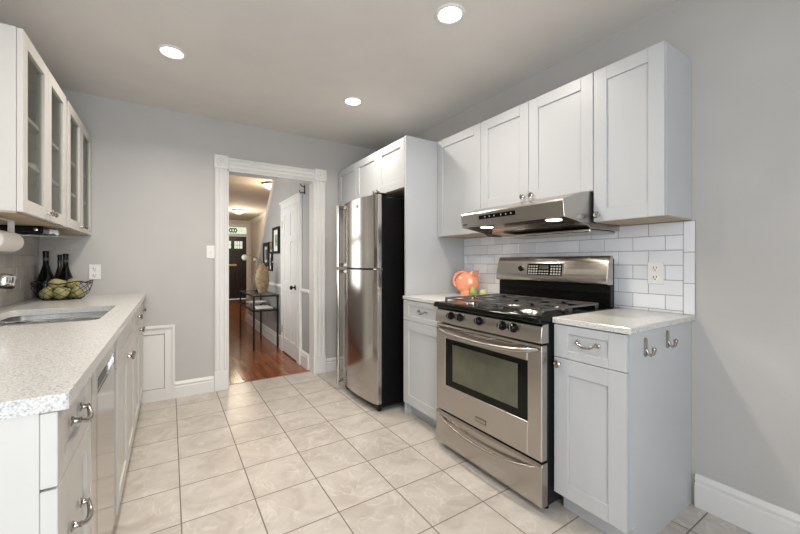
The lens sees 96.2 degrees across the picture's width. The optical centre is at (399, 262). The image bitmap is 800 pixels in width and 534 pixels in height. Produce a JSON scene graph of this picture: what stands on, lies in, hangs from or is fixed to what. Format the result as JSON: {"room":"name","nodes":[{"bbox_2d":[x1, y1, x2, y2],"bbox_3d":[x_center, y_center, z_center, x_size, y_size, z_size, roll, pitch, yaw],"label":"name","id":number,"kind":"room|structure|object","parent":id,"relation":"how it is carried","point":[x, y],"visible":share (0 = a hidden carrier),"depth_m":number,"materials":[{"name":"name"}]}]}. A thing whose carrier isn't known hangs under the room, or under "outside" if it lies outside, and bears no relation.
{"room":"kitchen","nodes":[
{"label":"kitchen","id":0,"kind":"room"},
{"bbox_2d":[39,89,377,389],"bbox_3d":[-1.455,-0.081,3.490,2.957,2.504,0.134,0,0,-33],"label":"wall","id":1,"kind":"structure","parent":0,"point":[153,167],"depth_m":3.08,"materials":[{"name":"paint"}]},
{"bbox_2d":[89,265,100,279],"bbox_3d":[-2.388,0.078,2.807,0.072,0.116,0.009,0,0,-33],"label":"outlet","id":2,"kind":"object","parent":1,"relation":"attached to","point":[94,270],"visible":1,"depth_m":2.80,"materials":[{"name":"white plastic"}]},
{"bbox_2d":[141,324,174,403],"bbox_3d":[-2.034,0.852,3.020,0.236,0.637,0.032,0,0,-33],"label":"access panel","id":3,"kind":"object","parent":1,"relation":"attached to","point":[153,344],"visible":0.8,"depth_m":3.02,"materials":[{"name":"white paint"}]},
{"bbox_2d":[206,245,214,257],"bbox_3d":[-1.709,-0.091,3.238,0.066,0.116,0.016,0,0,-33],"label":"light switch","id":4,"kind":"object","parent":1,"relation":"attached to","point":[210,250],"visible":1,"depth_m":3.24,"materials":[{"name":"white plastic"}]},
{"bbox_2d":[174,356,342,397],"bbox_3d":[-1.056,1.102,3.654,2.107,0.138,0.020,0,0,-33],"label":"baseboard","id":5,"kind":"structure","parent":1,"relation":"attached to","point":[190,387],"depth_m":3.18,"materials":[{"name":"white paint"}]},
{"bbox_2d":[229,370,309,384],"bbox_3d":[-1.315,1.169,3.648,0.808,0.004,0.042,0,0,-33],"label":"trim","id":6,"kind":"structure","parent":1,"relation":"attached to","point":[305,370],"depth_m":3.63,"materials":[{"name":"brown wood"}]},
{"bbox_2d":[214,154,325,391],"bbox_3d":[-1.270,0.098,3.586,1.064,2.146,0.191,0,0,-33],"label":"trim","id":7,"kind":"structure","parent":1,"relation":"attached to","point":[224,166],"depth_m":3.45,"materials":[{"name":"white paint"}]},
{"bbox_2d":[229,220,250,293],"bbox_3d":[-5.682,-0.079,11.087,2.000,2.500,0.100,0,0,-33],"label":"wall","id":8,"kind":"structure","parent":0,"point":[230,221],"depth_m":11.56,"materials":[{"name":"beige paint"}]},
{"bbox_2d":[229,236,245,298],"bbox_3d":[-5.257,0.172,11.276,0.796,1.973,0.120,0,0,-33],"label":"door","id":9,"kind":"structure","parent":8,"relation":"in","point":[237,244],"depth_m":11.36,"materials":[{"name":"brown wood"}]},
{"bbox_2d":[229,227,245,233],"bbox_3d":[-5.262,-1.002,11.284,0.796,0.205,0.030,0,0,-33],"label":"window","id":10,"kind":"structure","parent":8,"relation":"in","point":[236,230],"depth_m":11.36,"materials":[{"name":"white glass"}]},
{"bbox_2d":[229,223,248,298],"bbox_3d":[-5.260,-0.019,11.280,0.980,2.380,0.030,0,0,-33],"label":"trim","id":11,"kind":"structure","parent":8,"relation":"attached to","point":[246,226],"depth_m":11.49,"materials":[{"name":"white paint"}]},
{"bbox_2d":[229,175,271,220],"bbox_3d":[-3.367,-1.379,7.475,2.200,0.100,8.680,0,0,-33],"label":"ceiling","id":12,"kind":"structure","parent":0,"point":[247,194],"depth_m":7.27,"materials":[{"name":"paint"}]},
{"bbox_2d":[232,209,244,213],"bbox_3d":[-4.114,-1.279,9.122,0.310,0.100,0.310,0,0,-33],"label":"dome light","id":13,"kind":"object","parent":12,"relation":"attached to","point":[237,211],"visible":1,"depth_m":9.04,"materials":[{"name":"white glass"}]},
{"bbox_2d":[261,182,271,188],"bbox_3d":[-2.177,-1.279,6.064,0.310,0.100,0.310,0,0,-33],"label":"dome light","id":14,"kind":"object","parent":12,"relation":"attached to","point":[267,185],"visible":0.44,"depth_m":5.96,"materials":[{"name":"white glass"}]},
{"bbox_2d":[251,217,264,283],"bbox_3d":[-2.461,-0.079,8.008,0.100,2.500,8.560,0,0,-33],"label":"wall","id":15,"kind":"structure","parent":0,"point":[257,226],"depth_m":10.97,"materials":[{"name":"beige paint"}]},
{"bbox_2d":[249,212,265,222],"bbox_3d":[-2.909,-1.289,8.558,0.060,0.080,7.150,0,0,-33],"label":"trim","id":16,"kind":"structure","parent":15,"relation":"attached to","point":[263,214],"depth_m":10.52,"materials":[{"name":"white paint"}]},
{"bbox_2d":[248,180,308,353],"bbox_3d":[-1.949,-0.079,5.486,0.100,2.500,3.760,0,0,-33],"label":"wall","id":17,"kind":"structure","parent":0,"point":[282,190],"depth_m":4.90,"materials":[{"name":"paint"}]},
{"bbox_2d":[245,180,274,320],"bbox_3d":[-2.352,-0.079,6.114,0.136,2.500,2.488,0,0,-33],"label":"trim","id":18,"kind":"structure","parent":17,"relation":"attached to","point":[273,181],"depth_m":5.89,"materials":[{"name":"beige paint"}]},
{"bbox_2d":[263,242,269,266],"bbox_3d":[-2.074,-0.114,5.560,0.030,0.370,0.360,0,0,-33],"label":"framed picture","id":19,"kind":"object","parent":17,"relation":"attached to","point":[266,246],"visible":0.72,"depth_m":5.55},
{"bbox_2d":[258,292,280,328],"bbox_3d":[-2.025,0.681,5.502,0.010,0.460,1.450,0,0,-33],"label":"trim","id":20,"kind":"structure","parent":17,"relation":"attached to","point":[271,292],"depth_m":5.13,"materials":[{"name":"paint"}]},
{"bbox_2d":[268,252,272,270],"bbox_3d":[-1.915,-0.009,5.312,0.030,0.280,0.190,0,0,-33],"label":"framed picture","id":21,"kind":"object","parent":17,"relation":"attached to","point":[270,255],"visible":0.8,"depth_m":5.33},
{"bbox_2d":[272,226,279,253],"bbox_3d":[-1.745,-0.304,5.046,0.030,0.370,0.340,0,0,-33],"label":"framed picture","id":22,"kind":"object","parent":17,"relation":"attached to","point":[276,230],"visible":1,"depth_m":5.04},
{"bbox_2d":[246,314,308,369],"bbox_3d":[-1.989,1.086,5.436,0.020,0.170,3.700,0,0,-33],"label":"baseboard","id":23,"kind":"structure","parent":17,"relation":"attached to","point":[271,335],"depth_m":5.30,"materials":[{"name":"white paint"}]},
{"bbox_2d":[254,280,308,293],"bbox_3d":[-1.773,0.322,5.100,0.020,0.047,2.900,0,0,-33],"label":"trim","id":24,"kind":"structure","parent":17,"relation":"attached to","point":[303,290],"depth_m":4.84,"materials":[{"name":"white paint"}]},
{"bbox_2d":[282,203,297,359],"bbox_3d":[-1.389,0.233,4.434,0.092,1.845,0.655,0,0,-33],"label":"door","id":25,"kind":"structure","parent":17,"relation":"in","point":[289,214],"depth_m":4.41,"materials":[{"name":"white paint"}]},
{"bbox_2d":[279,192,301,364],"bbox_3d":[-1.364,0.188,4.444,0.040,1.965,0.885,0,0,-33],"label":"trim","id":26,"kind":"structure","parent":17,"relation":"attached to","point":[297,198],"depth_m":4.09,"materials":[{"name":"white paint"}]},
{"bbox_2d":[0,0,678,149],"bbox_3d":[-0.087,-1.353,1.355,3.157,0.100,4.976,0,0,-33],"label":"ceiling","id":27,"kind":"structure","parent":0,"point":[288,66],"depth_m":2.23,"materials":[{"name":"paint"}]},
{"bbox_2d":[156,44,186,59],"bbox_3d":[-1.415,-1.299,2.225,0.159,0.009,0.159,0,0,-33],"label":"recessed light","id":28,"kind":"object","parent":27,"relation":"in","point":[169,51],"visible":1,"depth_m":2.22,"materials":[{"name":"white paint"}]},
{"bbox_2d":[343,96,362,105],"bbox_3d":[-0.381,-1.299,2.902,0.159,0.009,0.159,0,0,-33],"label":"recessed light","id":29,"kind":"object","parent":27,"relation":"in","point":[352,101],"visible":1,"depth_m":2.90,"materials":[{"name":"white paint"}]},
{"bbox_2d":[435,3,464,24],"bbox_3d":[0.262,-1.299,1.885,0.159,0.009,0.159,0,0,-33],"label":"recessed light","id":30,"kind":"object","parent":27,"relation":"in","point":[450,13],"visible":1,"depth_m":1.88,"materials":[{"name":"white paint"}]},
{"bbox_2d":[112,298,752,533],"bbox_3d":[-2.428,1.221,5.066,3.220,0.100,13.750,0,0,-33],"label":"floor","id":31,"kind":"structure","parent":0,"point":[298,453],"depth_m":2.01,"materials":[{"name":"tile"}]},
{"bbox_2d":[0,377,93,533],"bbox_3d":[-1.023,0.730,0.692,0.660,0.881,0.354,0,0,-33],"label":"base cabinet","id":32,"kind":"object","parent":31,"relation":"on","point":[45,458],"visible":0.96,"depth_m":0.70,"materials":[{"name":"beige paint"}]},
{"bbox_2d":[90,341,115,533],"bbox_3d":[-1.287,0.732,1.095,0.614,0.878,0.592,0,0,-33],"label":"dishwasher","id":33,"kind":"object","parent":31,"relation":"on","point":[103,379],"visible":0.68,"depth_m":1.25,"materials":[{"name":"silver metal"}]},
{"bbox_2d":[115,313,135,514],"bbox_3d":[-1.676,0.730,1.715,0.665,0.881,0.860,0,0,-33],"label":"base cabinet","id":34,"kind":"object","parent":31,"relation":"on","point":[125,353],"visible":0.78,"depth_m":1.79,"materials":[{"name":"beige paint"}]},
{"bbox_2d":[135,302,146,428],"bbox_3d":[-2.144,0.730,2.445,0.665,0.881,0.870,0,0,-33],"label":"base cabinet","id":35,"kind":"object","parent":31,"relation":"on","point":[139,328],"visible":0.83,"depth_m":2.55,"materials":[{"name":"beige paint"}]},
{"bbox_2d":[0,293,145,419],"bbox_3d":[-1.657,0.273,1.670,0.651,0.032,2.710,0,0,-33],"label":"countertop","id":36,"kind":"structure","parent":35,"relation":"on","point":[44,368],"depth_m":1.05,"materials":[{"name":"stone"}]},
{"bbox_2d":[36,251,54,297],"bbox_3d":[-2.542,0.089,2.575,0.100,0.335,0.100,0,0,-33],"label":"wine bottle","id":37,"kind":"object","parent":36,"relation":"on","point":[45,275],"visible":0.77,"depth_m":2.55,"materials":[{"name":"black glass"}]},
{"bbox_2d":[0,311,108,325],"bbox_3d":[-1.698,0.360,1.747,0.463,0.141,0.676,0,0,-33],"label":"sink","id":38,"kind":"object","parent":36,"relation":"in","point":[84,316],"visible":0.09,"depth_m":1.90,"materials":[{"name":"silver metal"}]},
{"bbox_2d":[54,255,61,278],"bbox_3d":[-2.528,0.101,2.665,0.078,0.312,0.078,0,0,-33],"label":"wine bottle","id":39,"kind":"object","parent":36,"relation":"on","point":[59,257],"visible":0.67,"depth_m":2.65,"materials":[{"name":"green glass"}]},
{"bbox_2d":[30,280,92,300],"bbox_3d":[-2.324,0.192,2.472,0.320,0.129,0.259,0,0,-33],"label":"wire basket","id":40,"kind":"object","parent":36,"relation":"on","point":[89,281],"visible":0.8,"depth_m":2.41,"materials":[{"name":"black metal"}]},
{"bbox_2d":[38,286,52,298],"bbox_3d":[-2.386,0.204,2.420,0.075,0.095,0.075,0,0,-33],"label":"pear","id":41,"kind":"object","parent":40,"relation":"in","point":[50,293],"visible":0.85,"depth_m":2.40,"materials":[{"name":"green food"}]},
{"bbox_2d":[53,287,71,298],"bbox_3d":[-2.301,0.211,2.447,0.099,0.078,0.079,0,0,-33],"label":"pear","id":42,"kind":"object","parent":40,"relation":"in","point":[65,293],"visible":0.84,"depth_m":2.42,"materials":[{"name":"green food"}]},
{"bbox_2d":[48,279,65,289],"bbox_3d":[-2.341,0.153,2.460,0.109,0.079,0.079,0,0,-33],"label":"pear","id":43,"kind":"object","parent":42,"relation":"on","point":[54,281],"visible":0.7,"depth_m":2.43,"materials":[{"name":"green food"}]},
{"bbox_2d":[70,285,83,297],"bbox_3d":[-2.253,0.204,2.506,0.076,0.095,0.076,0,0,-33],"label":"pear","id":44,"kind":"object","parent":40,"relation":"in","point":[78,292],"visible":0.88,"depth_m":2.48,"materials":[{"name":"green food"}]},
{"bbox_2d":[58,254,72,287],"bbox_3d":[-2.448,0.098,2.626,0.094,0.318,0.094,0,0,-33],"label":"wine bottle","id":45,"kind":"object","parent":36,"relation":"on","point":[65,274],"visible":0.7,"depth_m":2.61,"materials":[{"name":"black glass"}]},
{"bbox_2d":[240,290,278,350],"bbox_3d":[-2.087,0.805,5.261,0.327,0.732,1.092,0,0,-33],"label":"console table","id":46,"kind":"object","parent":31,"relation":"on","point":[253,310],"visible":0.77,"depth_m":4.89,"materials":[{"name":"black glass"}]},
{"bbox_2d":[247,301,265,304],"bbox_3d":[-2.146,0.611,5.348,0.278,0.045,0.278,0,0,-33],"label":"shallow bowl","id":47,"kind":"object","parent":46,"relation":"on","point":[249,302],"visible":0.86,"depth_m":5.30,"materials":[{"name":"white ceramic"}]},
{"bbox_2d":[255,263,268,293],"bbox_3d":[-1.901,0.226,4.958,0.197,0.425,0.175,0,0,-33],"label":"vase","id":48,"kind":"object","parent":46,"relation":"on","point":[262,273],"visible":1,"depth_m":4.89,"materials":[{"name":"beige ceramic"}]},
{"bbox_2d":[242,255,261,262],"bbox_3d":[-2.012,-0.029,4.887,0.271,0.146,0.084,0,0,-33],"label":"dried flower","id":49,"kind":"object","parent":48,"relation":"in","point":[244,257],"visible":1,"depth_m":4.81,"materials":[{"name":"white plant"}]},
{"bbox_2d":[255,305,272,308],"bbox_3d":[-1.915,0.626,4.997,0.210,0.014,0.280,0,0,-33],"label":"magazine","id":50,"kind":"object","parent":46,"relation":"on","point":[260,306],"visible":0.94,"depth_m":4.93,"materials":[{"name":"white paper"}]},
{"bbox_2d":[337,192,404,410],"bbox_3d":[-0.074,0.314,3.222,0.786,1.711,0.663,0,0,-33],"label":"refrigerator","id":51,"kind":"object","parent":31,"relation":"on","point":[373,225],"visible":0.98,"depth_m":2.87,"materials":[{"name":"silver metal"}]},
{"bbox_2d":[404,300,438,426],"bbox_3d":[0.411,0.727,2.708,0.654,0.887,0.490,0,0,-33],"label":"base cabinet","id":52,"kind":"object","parent":31,"relation":"on","point":[420,324],"visible":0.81,"depth_m":2.57,"materials":[{"name":"paint"}]},
{"bbox_2d":[403,292,487,303],"bbox_3d":[0.420,0.270,2.713,0.636,0.026,0.492,0,0,-33],"label":"countertop","id":53,"kind":"structure","parent":52,"relation":"on","point":[427,298],"depth_m":2.67,"materials":[{"name":"stone"}]},
{"bbox_2d":[453,270,478,294],"bbox_3d":[0.530,0.160,2.875,0.209,0.193,0.116,0,0,-2],"label":"pitcher","id":54,"kind":"object","parent":53,"relation":"on","point":[465,280],"visible":0.91,"depth_m":2.84,"materials":[{"name":"orange ceramic"}]},
{"bbox_2d":[469,286,476,294],"bbox_3d":[0.561,0.215,2.760,0.060,0.082,0.060,0,0,-33],"label":"pear ornament","id":55,"kind":"object","parent":53,"relation":"on","point":[472,291],"visible":0.88,"depth_m":2.74,"materials":[{"name":"green ceramic"}]},
{"bbox_2d":[480,289,487,294],"bbox_3d":[0.632,0.227,2.710,0.060,0.060,0.060,0,0,-33],"label":"apple ornament","id":56,"kind":"object","parent":53,"relation":"on","point":[482,291],"visible":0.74,"depth_m":2.69,"materials":[{"name":"yellow ceramic"}]},
{"bbox_2d":[405,135,463,413],"bbox_3d":[0.294,0.096,2.939,0.602,2.150,0.022,0,0,-33],"label":"end panel","id":57,"kind":"object","parent":31,"relation":"on","point":[432,262],"visible":0.52,"depth_m":2.86,"materials":[{"name":"paint"}]},
{"bbox_2d":[434,256,613,508],"bbox_3d":[0.679,0.568,2.120,0.692,1.206,0.782,0,0,-33],"label":"gas range","id":58,"kind":"object","parent":31,"relation":"on","point":[495,352],"visible":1,"depth_m":1.94,"materials":[{"name":"silver metal"}]},
{"bbox_2d":[434,293,609,323],"bbox_3d":[0.679,0.252,2.120,0.608,0.066,0.780,0,0,-33],"label":"cooktop","id":59,"kind":"object","parent":58,"relation":"in","point":[516,308],"depth_m":1.99,"materials":[{"name":"metal"}]},
{"bbox_2d":[553,321,690,533],"bbox_3d":[1.065,0.727,1.682,0.661,0.887,0.361,0,0,-33],"label":"base cabinet","id":60,"kind":"object","parent":31,"relation":"on","point":[622,402],"visible":0.99,"depth_m":1.54,"materials":[{"name":"paint"}]},
{"bbox_2d":[552,308,694,334],"bbox_3d":[1.068,0.270,1.703,0.636,0.026,0.338,0,0,-33],"label":"countertop","id":61,"kind":"structure","parent":60,"relation":"on","point":[619,320],"depth_m":1.60,"materials":[{"name":"stone"}]},
{"bbox_2d":[415,0,799,514],"bbox_3d":[1.170,-0.066,2.227,0.100,2.474,5.086,0,0,-33],"label":"wall","id":62,"kind":"structure","parent":0,"point":[744,55],"depth_m":1.60,"materials":[{"name":"paint"}]},
{"bbox_2d":[339,163,355,205],"bbox_3d":[-0.302,-0.779,3.869,0.602,0.396,0.457,0,0,-33],"label":"upper cabinet","id":63,"kind":"object","parent":62,"relation":"attached to","point":[347,176],"visible":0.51,"depth_m":3.70,"materials":[{"name":"paint"}]},
{"bbox_2d":[356,137,404,198],"bbox_3d":[0.041,-0.779,3.304,0.635,0.396,0.860,0,0,-33],"label":"upper cabinet","id":64,"kind":"object","parent":62,"relation":"attached to","point":[382,171],"visible":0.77,"depth_m":3.08,"materials":[{"name":"paint"}]},
{"bbox_2d":[437,123,486,237],"bbox_3d":[0.560,-0.592,2.806,0.298,0.778,0.483,0,0,-33],"label":"upper cabinet","id":65,"kind":"object","parent":62,"relation":"attached to","point":[459,154],"visible":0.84,"depth_m":2.73,"materials":[{"name":"paint"}]},
{"bbox_2d":[481,72,593,208],"bbox_3d":[0.893,-0.673,2.257,0.331,0.616,0.794,0,0,-33],"label":"upper cabinet","id":66,"kind":"object","parent":62,"relation":"attached to","point":[541,147],"visible":0.8,"depth_m":2.12,"materials":[{"name":"paint"}]},
{"bbox_2d":[461,191,619,238],"bbox_3d":[0.813,-0.261,2.174,0.534,0.204,0.722,0,0,-33],"label":"range hood","id":67,"kind":"object","parent":66,"relation":"attached to","point":[567,215],"visible":0.99,"depth_m":2.00,"materials":[{"name":"silver metal"}]},
{"bbox_2d":[480,225,493,227],"bbox_3d":[0.556,-0.233,2.292,0.091,0.020,0.091,0,0,20],"label":"lamp","id":68,"kind":"object","parent":67,"relation":"attached to","point":[487,226],"depth_m":2.26,"materials":[{"name":"beige"}]},
{"bbox_2d":[545,217,562,221],"bbox_3d":[0.812,-0.230,1.893,0.092,0.026,0.092,0,0,-33],"label":"lamp","id":69,"kind":"object","parent":67,"relation":"attached to","point":[556,218],"depth_m":1.86,"materials":[{"name":"beige"}]},
{"bbox_2d":[464,220,695,314],"bbox_3d":[0.987,0.027,2.409,0.010,0.458,1.615,0,0,-33],"label":"tile backsplash","id":70,"kind":"structure","parent":62,"relation":"attached to","point":[632,247],"depth_m":1.96,"materials":[{"name":"tile"}]},
{"bbox_2d":[648,262,663,283],"bbox_3d":[1.327,0.057,1.864,0.009,0.116,0.072,0,0,-33],"label":"outlet","id":71,"kind":"object","parent":70,"relation":"attached to","point":[655,269],"visible":1,"depth_m":1.86,"materials":[{"name":"white plastic"}]},
{"bbox_2d":[652,265,658,271],"bbox_3d":[1.324,0.033,1.862,0.002,0.033,0.033,0,0,-33],"label":"socket","id":72,"kind":"object","parent":71,"relation":"attached to","point":[655,268],"depth_m":1.86,"materials":[{"name":"white plastic"}]},
{"bbox_2d":[652,274,658,280],"bbox_3d":[1.324,0.081,1.862,0.002,0.033,0.033,0,0,-33],"label":"socket","id":73,"kind":"object","parent":71,"relation":"attached to","point":[655,277],"depth_m":1.86,"materials":[{"name":"white plastic"}]},
{"bbox_2d":[593,41,691,225],"bbox_3d":[1.194,-0.592,1.787,0.331,0.778,0.315,0,0,-33],"label":"upper cabinet","id":74,"kind":"object","parent":62,"relation":"attached to","point":[643,99],"visible":1,"depth_m":1.69,"materials":[{"name":"paint"}]},
{"bbox_2d":[694,473,799,533],"bbox_3d":[1.929,1.095,0.932,0.020,0.152,1.886,0,0,-33],"label":"baseboard","id":75,"kind":"structure","parent":62,"relation":"attached to","point":[755,515],"depth_m":1.58,"materials":[{"name":"white paint"}]},
{"bbox_3d":[-1.403,-0.066,0.577,0.100,2.474,5.086,0,0,-33],"label":"wall","id":76,"kind":"structure","parent":0,"visible":0},
{"bbox_2d":[0,234,38,306],"bbox_3d":[-1.925,0.027,1.495,0.010,0.458,2.705,0,0,-33],"label":"tile backsplash","id":77,"kind":"structure","parent":76,"relation":"attached to","point":[23,263],"depth_m":2.34,"materials":[{"name":"tile"}]},
{"bbox_2d":[0,273,15,288],"bbox_3d":[-1.917,0.155,1.686,0.176,0.204,0.139,0,0,-33],"label":"faucet","id":78,"kind":"object","parent":77,"relation":"attached to","point":[7,281],"visible":1,"depth_m":1.67,"materials":[{"name":"silver metal"}]},
{"bbox_2d":[0,23,65,226],"bbox_3d":[-1.892,-0.587,1.748,0.337,0.768,0.786,0,0,-33],"label":"upper cabinet","id":79,"kind":"object","parent":76,"relation":"attached to","point":[32,102],"visible":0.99,"depth_m":1.67,"materials":[{"name":"beige paint"}]},
{"bbox_2d":[0,217,14,232],"bbox_3d":[-1.827,-0.147,1.637,0.024,0.112,0.288,0,0,-33],"label":"paper towel holder","id":80,"kind":"object","parent":79,"relation":"attached to","point":[10,223],"visible":0.65,"depth_m":1.75,"materials":[{"name":"white plastic"}]},
{"bbox_2d":[0,230,23,251],"bbox_3d":[-1.828,-0.097,1.637,0.096,0.096,0.272,0,0,-33],"label":"paper towel roll","id":81,"kind":"object","parent":80,"relation":"hanging from","point":[9,241],"visible":1,"depth_m":1.65,"materials":[{"name":"white paper"}]},
{"bbox_2d":[28,117,58,151],"bbox_3d":[-1.900,-0.644,1.715,0.276,0.018,0.700,0,0,-33],"label":"shelf","id":82,"kind":"object","parent":79,"relation":"attached to","point":[34,131],"depth_m":1.77,"materials":[{"name":"beige paint"}]},
{"bbox_2d":[28,162,58,186],"bbox_3d":[-1.900,-0.441,1.715,0.276,0.018,0.700,0,0,-33],"label":"shelf","id":83,"kind":"object","parent":79,"relation":"attached to","point":[34,172],"depth_m":1.77,"materials":[{"name":"beige paint"}]},
{"bbox_2d":[47,100,91,235],"bbox_3d":[-2.312,-0.587,2.402,0.337,0.768,0.764,0,0,-33],"label":"upper cabinet","id":84,"kind":"object","parent":76,"relation":"attached to","point":[78,139],"visible":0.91,"depth_m":2.44,"materials":[{"name":"beige paint"}]},
{"bbox_2d":[0,225,71,237],"bbox_3d":[-2.171,-0.175,2.155,0.230,0.055,0.428,0,0,-33],"label":"under-cabinet radio","id":85,"kind":"object","parent":84,"relation":"attached to","point":[19,229],"visible":0.88,"depth_m":2.01,"materials":[{"name":"black plastic"}]},
{"bbox_2d":[71,161,86,179],"bbox_3d":[-2.332,-0.644,2.389,0.276,0.018,0.726,0,0,-33],"label":"shelf","id":86,"kind":"object","parent":84,"relation":"attached to","point":[75,167],"depth_m":2.44,"materials":[{"name":"beige paint"}]},
{"bbox_2d":[71,193,86,205],"bbox_3d":[-2.332,-0.441,2.389,0.276,0.018,0.726,0,0,-33],"label":"shelf","id":87,"kind":"object","parent":84,"relation":"attached to","point":[75,197],"depth_m":2.44,"materials":[{"name":"beige paint"}]},
{"bbox_3d":[-2.314,0.211,2.536,0.085,0.084,0.074,0,0,-33],"label":"pear","id":88,"kind":"object","parent":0,"visible":0},
{"bbox_2d":[66,278,79,287],"bbox_3d":[-2.297,0.149,2.522,0.070,0.071,0.094,0,0,-33],"label":"pear","id":89,"kind":"object","parent":88,"relation":"on","point":[68,285],"visible":0.77,"depth_m":2.49,"materials":[{"name":"green food"}]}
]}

